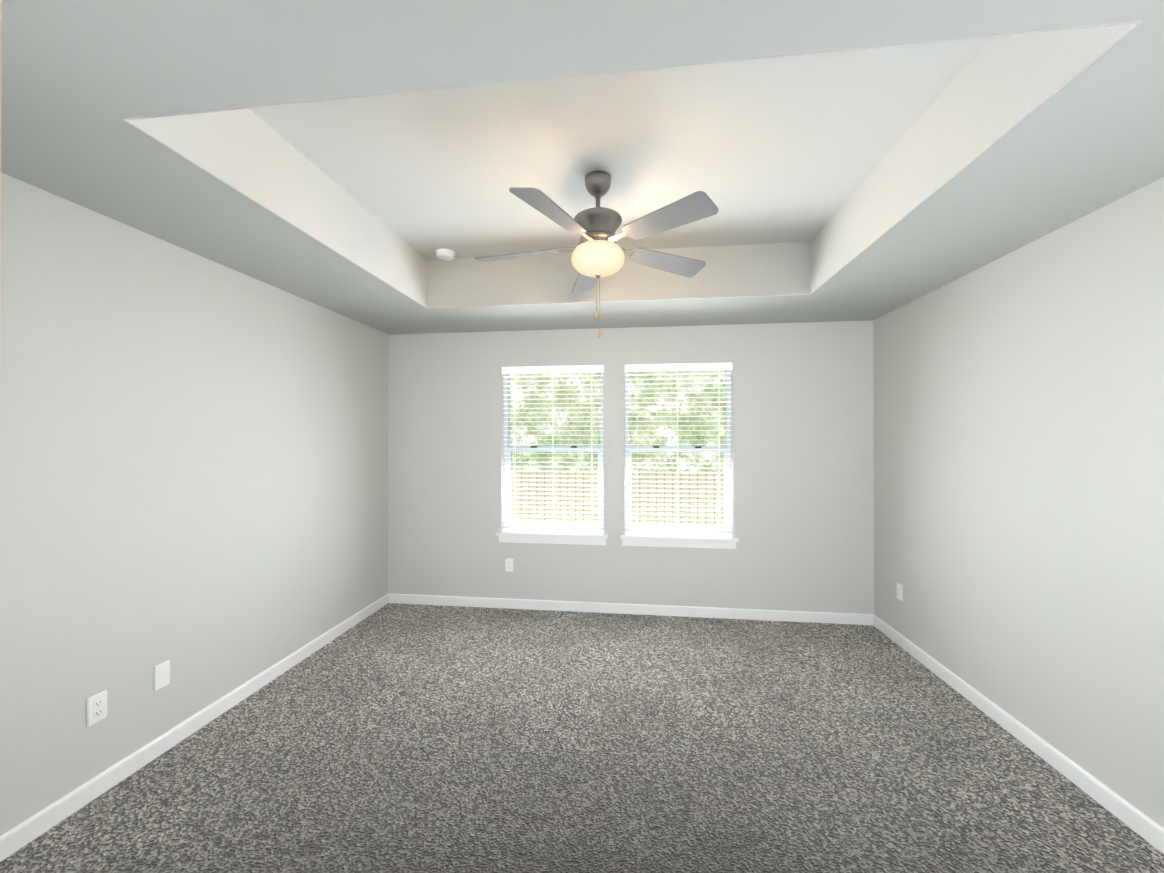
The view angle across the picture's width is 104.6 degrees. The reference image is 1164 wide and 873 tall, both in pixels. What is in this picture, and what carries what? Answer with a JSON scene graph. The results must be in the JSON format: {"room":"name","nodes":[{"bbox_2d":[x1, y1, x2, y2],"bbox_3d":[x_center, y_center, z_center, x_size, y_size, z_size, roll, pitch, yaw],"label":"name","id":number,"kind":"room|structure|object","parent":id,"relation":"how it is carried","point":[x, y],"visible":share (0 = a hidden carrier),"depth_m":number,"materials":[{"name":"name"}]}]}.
{"room":"empty bedroom","nodes":[
{"label":"empty bedroom","id":0,"kind":"room"},
{"bbox_2d":[0,172,387,835],"bbox_3d":[-2.149,0.107,1.528,0.150,2.786,5.493,0,0,7],"label":"wall","id":1,"kind":"structure","parent":0,"point":[192,468],"depth_m":2.10,"materials":[{"name":"grey paint"}]},
{"bbox_2d":[87,690,106,726],"bbox_3d":[-2.026,1.137,1.881,0.009,0.115,0.070,0,0,7],"label":"outlet","id":2,"kind":"object","parent":1,"relation":"attached to","point":[96,708],"visible":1,"depth_m":1.88,"materials":[{"name":"white plastic"}]},
{"bbox_2d":[154,660,169,690],"bbox_3d":[-1.996,1.136,2.138,0.008,0.115,0.070,0,0,7],"label":"blank wall plate","id":3,"kind":"object","parent":1,"relation":"attached to","point":[161,675],"visible":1,"depth_m":2.13,"materials":[{"name":"white plastic"}]},
{"bbox_2d":[0,594,387,861],"bbox_3d":[-1.978,1.462,2.262,0.014,0.083,3.600,0,0,7],"label":"baseboard","id":4,"kind":"structure","parent":1,"relation":"attached to","point":[36,825],"depth_m":2.09,"materials":[{"name":"white wood"}]},
{"bbox_2d":[0,603,1163,872],"bbox_3d":[-0.021,1.560,1.269,4.436,0.120,5.493,0,0,7],"label":"floor","id":5,"kind":"structure","parent":0,"point":[392,737],"depth_m":2.03,"materials":[{"name":"carpet"}]},
{"bbox_2d":[1,0,1163,334],"bbox_3d":[-0.021,-1.113,1.278,4.136,0.346,5.193,0,0,7],"label":"ceiling","id":6,"kind":"structure","parent":0,"point":[83,80],"depth_m":1.46,"materials":[{"name":"grey paint"}]},
{"bbox_2d":[250,38,988,259],"bbox_3d":[-0.021,-1.346,1.279,4.436,0.120,5.493,0,0,7],"label":"ceiling","id":7,"kind":"structure","parent":0,"point":[783,150],"depth_m":1.97,"materials":[{"name":"white paint"}]},
{"bbox_2d":[435,248,455,260],"bbox_3d":[-0.947,-1.258,3.126,0.136,0.043,0.136,0,0,7],"label":"smoke detector","id":8,"kind":"object","parent":7,"relation":"attached to","point":[444,254],"visible":1,"depth_m":3.09,"materials":[{"name":"white plastic"}]},
{"bbox_2d":[475,171,718,337],"bbox_3d":[0.047,-0.884,2.252,1.202,0.797,1.233,0,0,7],"label":"ceiling fan","id":9,"kind":"object","parent":7,"relation":"hanging from","point":[598,252],"visible":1,"depth_m":2.15,"materials":[{"name":"silver metal"}]},
{"bbox_2d":[388,320,873,613],"bbox_3d":[0.296,0.116,3.927,4.136,2.786,0.150,0,0,7],"label":"wall","id":10,"kind":"structure","parent":0,"point":[802,462],"depth_m":3.81,"materials":[{"name":"grey paint"}]},
{"bbox_2d":[505,558,512,571],"bbox_3d":[-0.639,1.131,3.955,0.070,0.115,0.009,0,0,7],"label":"outlet","id":11,"kind":"object","parent":10,"relation":"attached to","point":[508,564],"visible":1,"depth_m":3.95,"materials":[{"name":"white plastic"}]},
{"bbox_2d":[496,531,607,544],"bbox_3d":[-0.260,0.888,3.939,0.975,0.087,0.121,0,0,7],"label":"window sill","id":12,"kind":"structure","parent":10,"relation":"attached to","point":[553,538],"depth_m":3.90,"materials":[{"name":"white wood"}]},
{"bbox_2d":[504,372,603,530],"bbox_3d":[-0.249,0.115,4.030,0.903,1.460,0.073,0,0,7],"label":"window","id":13,"kind":"structure","parent":10,"relation":"in","point":[508,452],"depth_m":4.03,"materials":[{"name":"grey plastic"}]},
{"bbox_2d":[502,365,603,533],"bbox_3d":[-0.258,0.113,3.957,0.897,1.455,0.066,0,0,7],"label":"window blind","id":14,"kind":"object","parent":13,"relation":"attached to","point":[591,369],"visible":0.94,"depth_m":3.95,"materials":[{"name":"white plastic"}]},
{"bbox_2d":[388,593,871,624],"bbox_3d":[0.286,1.467,3.840,4.136,0.083,0.014,0,0,7],"label":"baseboard","id":15,"kind":"structure","parent":10,"relation":"attached to","point":[575,606],"depth_m":3.81,"materials":[{"name":"white wood"}]},
{"bbox_2d":[625,370,730,533],"bbox_3d":[0.823,0.114,3.902,0.897,1.460,0.073,0,0,7],"label":"window","id":16,"kind":"structure","parent":10,"relation":"in","point":[629,450],"depth_m":3.89,"materials":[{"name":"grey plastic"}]},
{"bbox_2d":[625,363,731,536],"bbox_3d":[0.814,0.112,3.829,0.891,1.455,0.066,0,0,7],"label":"window blind","id":17,"kind":"object","parent":16,"relation":"attached to","point":[677,367],"visible":0.92,"depth_m":3.82,"materials":[{"name":"white plastic"}]},
{"bbox_2d":[620,534,738,548],"bbox_3d":[0.813,0.887,3.811,0.969,0.087,0.121,0,0,7],"label":"window sill","id":18,"kind":"structure","parent":10,"relation":"attached to","point":[681,541],"depth_m":3.77,"materials":[{"name":"white wood"}]},
{"bbox_2d":[873,177,1163,827],"bbox_3d":[2.107,0.106,1.020,0.150,2.786,5.493,0,0,7],"label":"wall","id":19,"kind":"structure","parent":0,"point":[1019,474],"depth_m":2.10,"materials":[{"name":"grey paint"}]},
{"bbox_2d":[897,583,902,600],"bbox_3d":[2.294,1.122,3.247,0.009,0.115,0.070,0,0,7],"label":"outlet","id":20,"kind":"object","parent":19,"relation":"attached to","point":[899,591],"visible":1,"depth_m":3.24,"materials":[{"name":"white plastic"}]},
{"bbox_2d":[872,614,1163,853],"bbox_3d":[2.115,1.460,1.774,0.014,0.083,3.600,0,0,7],"label":"baseboard","id":21,"kind":"structure","parent":19,"relation":"attached to","point":[1153,833],"depth_m":2.09,"materials":[{"name":"white wood"}]},
{"bbox_3d":[-0.152,0.103,0.176,4.136,2.786,0.120,0,0,7],"label":"wall","id":22,"kind":"structure","parent":0,"visible":0},
{"bbox_2d":[0,0,1,321],"bbox_3d":[0.068,0.440,0.157,0.996,2.112,0.138,0,0,7],"label":"door frame","id":23,"kind":"structure","parent":22,"relation":"attached to","point":[0,134],"depth_m":0.28,"materials":[{"name":"beige paint"}]},
{"bbox_3d":[0.886,3.545,6.865,18.000,0.050,5.850,0,0,7],"label":"lawn","id":24,"kind":"structure","parent":0,"visible":0},
{"bbox_2d":[512,469,722,525],"bbox_3d":[1.062,2.053,7.776,14.135,2.940,0.050,0,0,7],"label":"fence","id":25,"kind":"object","parent":24,"relation":"on","point":[545,475],"depth_m":7.80,"materials":[{"name":"brown wood"}]},
{"label":"outside","id":26,"kind":"structure","parent":0,"visible":0},
{"bbox_2d":[510,370,724,524],"bbox_3d":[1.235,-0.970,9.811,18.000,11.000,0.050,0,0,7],"label":"trees","id":27,"kind":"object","parent":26,"point":[660,465],"depth_m":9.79,"materials":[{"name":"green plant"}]}
]}

